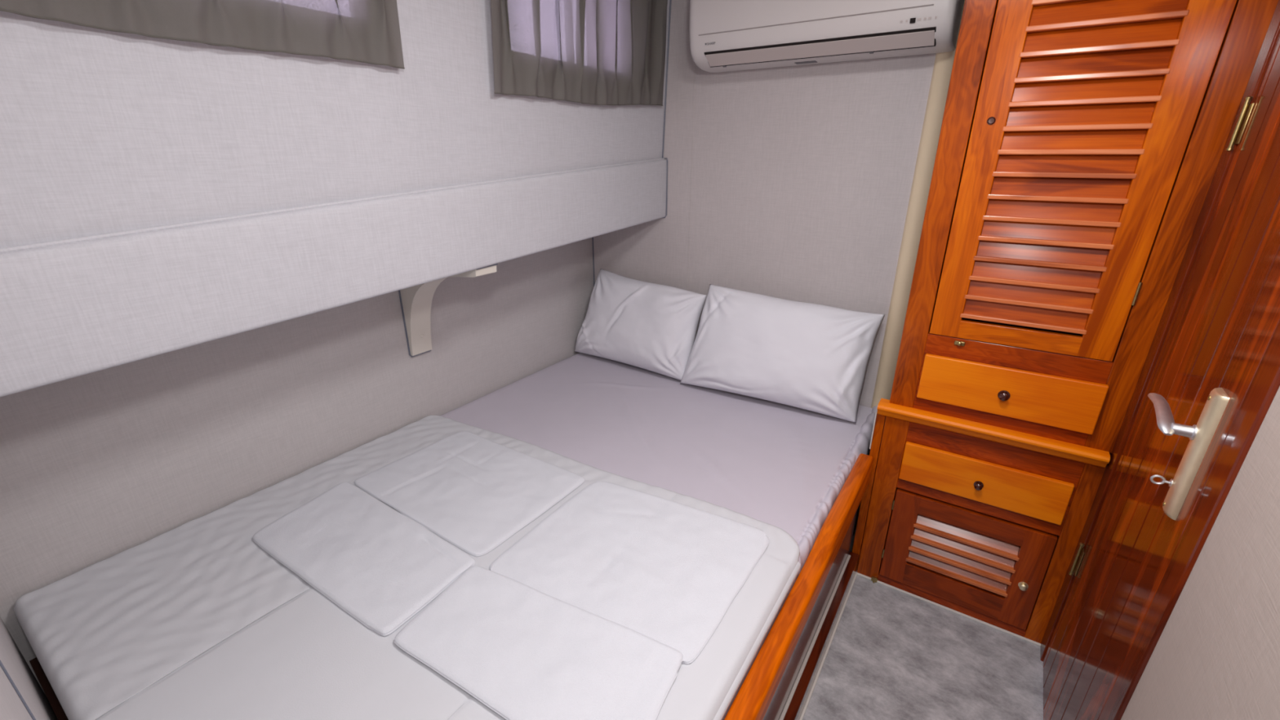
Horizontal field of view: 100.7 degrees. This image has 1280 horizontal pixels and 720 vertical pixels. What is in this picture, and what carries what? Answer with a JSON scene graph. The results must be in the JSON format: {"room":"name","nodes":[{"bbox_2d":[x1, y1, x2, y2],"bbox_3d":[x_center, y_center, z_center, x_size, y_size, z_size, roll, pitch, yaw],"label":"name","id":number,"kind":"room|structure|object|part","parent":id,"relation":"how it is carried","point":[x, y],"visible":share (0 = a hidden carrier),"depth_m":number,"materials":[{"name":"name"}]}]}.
{"room":"boat cabin","nodes":[
{"label":"boat cabin","id":0,"kind":"room"},
{"bbox_2d":[0,616,57,719],"bbox_3d":[-0.534,0.245,0.391,2.116,2.060,0.050,13,25,31],"label":"wall","id":1,"kind":"structure","parent":0,"point":[11,707],"depth_m":0.81,"materials":[{"name":"paint"}]},
{"bbox_2d":[0,660,35,719],"bbox_3d":[-0.772,0.252,0.595,0.002,0.900,0.002,13,25,31],"label":"trim","id":2,"kind":"structure","parent":1,"relation":"attached to","point":[2,665],"depth_m":0.66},
{"bbox_2d":[0,237,593,696],"bbox_3d":[-0.839,0.080,1.938,0.050,1.250,2.220,13,25,31],"label":"wall","id":3,"kind":"structure","parent":0,"point":[95,467],"depth_m":1.47,"materials":[{"name":"paint"}]},
{"bbox_2d":[0,157,666,396],"bbox_3d":[-0.643,-0.423,1.605,0.419,0.345,2.121,13,25,31],"label":"wall ledge","id":4,"kind":"object","parent":3,"relation":"attached to","point":[70,308],"visible":0.95,"depth_m":1.09,"materials":[{"name":"paint"}]},
{"bbox_2d":[398,263,497,356],"bbox_3d":[-0.626,-0.152,1.748,0.409,0.363,0.090,13,25,31],"label":"bracket","id":5,"kind":"object","parent":3,"relation":"attached to","point":[415,301],"visible":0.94,"depth_m":1.82,"materials":[{"name":"white paint"}]},
{"bbox_2d":[591,236,595,286],"bbox_3d":[-0.232,-0.396,2.684,0.006,0.680,0.006,13,25,31],"label":"trim","id":6,"kind":"structure","parent":3,"relation":"attached to","point":[593,237],"depth_m":2.64,"materials":[{"name":"grey"}]},
{"bbox_2d":[0,0,670,248],"bbox_3d":[-0.495,-0.765,1.367,0.075,0.880,2.120,13,25,31],"label":"wall","id":7,"kind":"structure","parent":0,"point":[102,131],"depth_m":1.04,"materials":[{"name":"paint"}]},
{"bbox_2d":[0,0,404,68],"bbox_3d":[-0.770,-0.735,0.829,0.051,0.409,0.882,13,25,31],"label":"window curtain","id":8,"kind":"object","parent":7,"relation":"hanging from","point":[364,31],"visible":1,"depth_m":0.99,"materials":[{"name":"grey fabric"}]},
{"bbox_2d":[490,0,667,106],"bbox_3d":[-0.140,-1.066,1.720,0.057,0.434,0.938,13,25,31],"label":"window curtain","id":9,"kind":"object","parent":7,"relation":"hanging from","point":[597,52],"visible":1,"depth_m":1.69,"materials":[{"name":"grey fabric"}]},
{"bbox_2d":[593,0,936,407],"bbox_3d":[0.663,-0.408,2.078,2.116,2.060,0.050,13,25,31],"label":"wall","id":10,"kind":"structure","parent":0,"point":[802,175],"depth_m":2.03,"materials":[{"name":"paint"}]},
{"bbox_2d":[662,0,671,217],"bbox_3d":[0.085,-1.060,2.201,0.093,0.914,0.006,13,25,31],"label":"trim","id":11,"kind":"structure","parent":10,"relation":"attached to","point":[670,0],"depth_m":2.19,"materials":[{"name":"grey"}]},
{"bbox_2d":[686,62,695,290],"bbox_3d":[0.214,-0.733,2.239,0.007,1.550,0.003,13,25,31],"label":"trim","id":12,"kind":"structure","parent":10,"relation":"attached to","point":[695,63],"depth_m":2.22,"materials":[{"name":"fabric"}]},
{"bbox_2d":[688,0,964,72],"bbox_3d":[0.565,-1.129,1.704,0.827,0.296,0.204,13,25,31],"label":"air conditioner","id":13,"kind":"object","parent":10,"relation":"attached to","point":[726,35],"visible":1,"depth_m":1.66,"materials":[{"name":"white plastic"}]},
{"bbox_3d":[0.561,-1.006,1.792,0.070,0.003,0.028,13,25,31],"label":"rating plate","id":14,"kind":"part","parent":13,"relation":"part of","materials":[{"name":"grey plastic"}]},
{"bbox_2d":[871,0,964,408],"bbox_3d":[0.944,-0.531,1.785,0.084,1.620,0.022,13,25,31],"label":"trim","id":15,"kind":"structure","parent":10,"relation":"attached to","point":[944,61],"depth_m":1.81,"materials":[{"name":"beige"}]},
{"bbox_2d":[802,531,1043,719],"bbox_3d":[0.043,0.897,1.629,2.166,0.050,2.240,13,25,31],"label":"floor","id":16,"kind":"structure","parent":0,"point":[892,654],"depth_m":1.55,"materials":[{"name":"grey carpet"}]},
{"bbox_2d":[29,453,873,719],"bbox_3d":[-0.201,0.593,1.684,1.472,0.478,2.112,13,25,31],"label":"bed base","id":17,"kind":"object","parent":16,"relation":"on","point":[778,684],"visible":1,"depth_m":1.35,"materials":[{"name":"brown wood"}]},
{"bbox_2d":[440,352,877,719],"bbox_3d":[-0.212,0.428,1.641,1.427,0.166,2.088,13,25,31],"label":"mattress","id":18,"kind":"object","parent":17,"relation":"on","point":[784,467],"visible":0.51,"depth_m":1.88,"materials":[{"name":"white fabric"}]},
{"bbox_2d":[13,415,800,719],"bbox_3d":[-0.471,0.556,1.281,1.410,0.158,1.180,13,25,31],"label":"duvet","id":19,"kind":"object","parent":18,"relation":"on","point":[195,620],"visible":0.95,"depth_m":1.08,"materials":[{"name":"white fabric"}]},
{"bbox_2d":[252,481,475,636],"bbox_3d":[-0.691,0.455,1.311,0.601,0.015,0.286,13,25,31],"label":"folded towel","id":20,"kind":"object","parent":19,"relation":"on","point":[380,566],"visible":1,"depth_m":1.27,"materials":[{"name":"white fabric"}]},
{"bbox_2d":[354,431,584,556],"bbox_3d":[-0.504,0.356,1.572,0.578,0.011,0.416,13,25,31],"label":"folded towel","id":21,"kind":"object","parent":19,"relation":"on","point":[472,491],"visible":1,"depth_m":1.53,"materials":[{"name":"white fabric"}]},
{"bbox_2d":[394,565,682,719],"bbox_3d":[-0.210,0.563,1.021,0.540,0.014,0.272,10,23,25],"label":"folded towel","id":22,"kind":"object","parent":19,"relation":"on","point":[525,652],"visible":1,"depth_m":1.01,"materials":[{"name":"white fabric"}]},
{"bbox_2d":[488,481,769,663],"bbox_3d":[-0.017,0.465,1.289,0.532,0.012,0.500,13,25,31],"label":"folded towel","id":23,"kind":"object","parent":19,"relation":"on","point":[668,572],"visible":1,"depth_m":1.25,"materials":[{"name":"white fabric"}]},
{"bbox_2d":[574,268,706,380],"bbox_3d":[-0.030,-0.174,2.432,0.652,0.396,0.203,15,26,33],"label":"pillow","id":24,"kind":"object","parent":18,"relation":"on","point":[647,326],"visible":1,"depth_m":2.35,"materials":[{"name":"white fabric"}]},
{"bbox_2d":[680,284,884,422],"bbox_3d":[0.517,-0.041,2.070,0.741,0.408,0.214,12,24,27],"label":"pillow","id":25,"kind":"object","parent":18,"relation":"on","point":[815,357],"visible":1,"depth_m":1.99,"materials":[{"name":"white fabric"}]},
{"bbox_3d":[0.274,0.613,1.098,0.048,0.093,1.712,13,25,31],"label":"rail","id":26,"kind":"part","parent":17,"relation":"part of","materials":[{"name":"brown wood"}]},
{"bbox_3d":[0.267,0.828,1.185,0.020,0.400,1.710,13,25,31],"label":"panel","id":27,"kind":"part","parent":17,"relation":"part of","materials":[{"name":"grey paint"}]},
{"bbox_3d":[0.289,0.980,1.228,0.032,0.085,1.710,13,25,31],"label":"baseboard","id":28,"kind":"part","parent":17,"relation":"part of","materials":[{"name":"brown wood"}]},
{"bbox_2d":[799,572,1040,719],"bbox_3d":[0.538,1.068,1.110,0.543,0.006,1.676,13,25,31],"label":"trim","id":29,"kind":"structure","parent":16,"relation":"on","point":[856,573],"depth_m":1.70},
{"bbox_2d":[852,0,1278,643],"bbox_3d":[1.089,-0.186,1.545,0.572,2.030,0.437,13,25,31],"label":"wardrobe","id":30,"kind":"object","parent":16,"relation":"on","point":[1082,143],"visible":1,"depth_m":1.35,"materials":[{"name":"brown wood"}]},
{"bbox_3d":[1.019,0.804,1.758,0.428,0.030,0.021,13,25,31],"label":"frame rail","id":31,"kind":"part","parent":30,"relation":"part of","materials":[{"name":"brown wood"}]},
{"bbox_3d":[1.015,0.626,1.684,0.422,0.348,0.018,13,25,31],"label":"louvred door","id":32,"kind":"part","parent":30,"relation":"part of","materials":[{"name":"brown wood"}]},
{"bbox_3d":[0.996,0.372,1.559,0.025,0.025,0.020,13,25,31],"label":"knob","id":33,"kind":"part","parent":30,"relation":"part of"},
{"bbox_3d":[1.006,0.358,1.570,0.418,0.131,0.016,13,25,31],"label":"drawer","id":34,"kind":"part","parent":30,"relation":"part of","materials":[{"name":"brown wood"}]},
{"bbox_3d":[1.019,0.338,1.578,0.428,0.250,0.021,13,25,31],"label":"frame rail","id":35,"kind":"part","parent":30,"relation":"part of","materials":[{"name":"brown wood"}]},
{"bbox_3d":[0.986,0.206,1.528,0.559,0.044,0.056,13,25,31],"label":"moulding","id":36,"kind":"part","parent":30,"relation":"part of","materials":[{"name":"brown wood"}]},
{"bbox_3d":[0.997,0.100,1.453,0.029,0.029,0.020,13,25,31],"label":"knob","id":37,"kind":"part","parent":30,"relation":"part of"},
{"bbox_3d":[1.006,0.088,1.465,0.415,0.138,0.016,13,25,31],"label":"drawer","id":38,"kind":"part","parent":30,"relation":"part of","materials":[{"name":"brown wood"}]},
{"bbox_3d":[1.013,0.075,1.480,0.415,0.242,0.021,13,25,31],"label":"frame rail","id":39,"kind":"part","parent":30,"relation":"part of","materials":[{"name":"brown wood"}]},
{"bbox_3d":[1.149,0.680,1.588,0.025,0.025,0.016,13,25,31],"label":"knob","id":40,"kind":"part","parent":30,"relation":"part of","materials":[{"name":"silver metal"}]},
{"bbox_3d":[1.011,-0.519,1.247,0.409,1.030,0.020,13,25,31],"label":"louvred door","id":41,"kind":"part","parent":30,"relation":"part of","materials":[{"name":"brown wood"}]},
{"bbox_2d":[1120,386,1279,719],"bbox_3d":[0.528,0.285,0.289,0.056,2.060,1.055,14,25,33],"label":"wall","id":42,"kind":"structure","parent":0,"point":[1216,655],"depth_m":0.66,"materials":[{"name":"paint"}]},
{"bbox_2d":[1105,341,1279,719],"bbox_3d":[0.836,0.158,0.727,0.047,1.980,0.043,13,25,31],"label":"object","id":43,"kind":"structure","parent":42,"relation":"attached to","point":[1269,384],"depth_m":0.77,"materials":[{"name":"brown wood"}]},
{"bbox_3d":[1.174,-0.967,0.779,0.086,0.080,1.176,13,25,31],"label":"wall","id":44,"kind":"structure","parent":0,"visible":0},
{"bbox_2d":[1040,0,1279,661],"bbox_3d":[1.222,-0.038,1.233,0.036,1.980,0.072,13,25,31],"label":"door frame","id":45,"kind":"structure","parent":44,"relation":"attached to","point":[1273,33],"depth_m":1.20,"materials":[{"name":"brown wood"}]},
{"bbox_2d":[1043,34,1279,719],"bbox_3d":[1.021,0.045,1.013,0.098,1.964,0.552,14,25,33],"label":"door","id":46,"kind":"structure","parent":44,"relation":"in","point":[1225,319],"depth_m":0.99,"materials":[{"name":"brown wood"}]},
{"bbox_3d":[0.897,0.117,0.873,0.033,0.026,0.026,13,25,31],"label":"lever handle","id":47,"kind":"part","parent":46,"relation":"part of","materials":[{"name":"silver metal"}]},
{"bbox_3d":[0.910,0.156,0.873,0.016,0.228,0.048,13,25,31],"label":"lock plate","id":48,"kind":"part","parent":46,"relation":"part of","materials":[{"name":"silver metal"}]},
{"bbox_2d":[1097,320,1279,719],"bbox_3d":[0.869,0.144,0.763,0.038,1.980,0.058,13,25,31],"label":"door frame","id":49,"kind":"structure","parent":44,"relation":"attached to","point":[1275,340],"depth_m":0.82,"materials":[{"name":"brown wood"}]}
]}

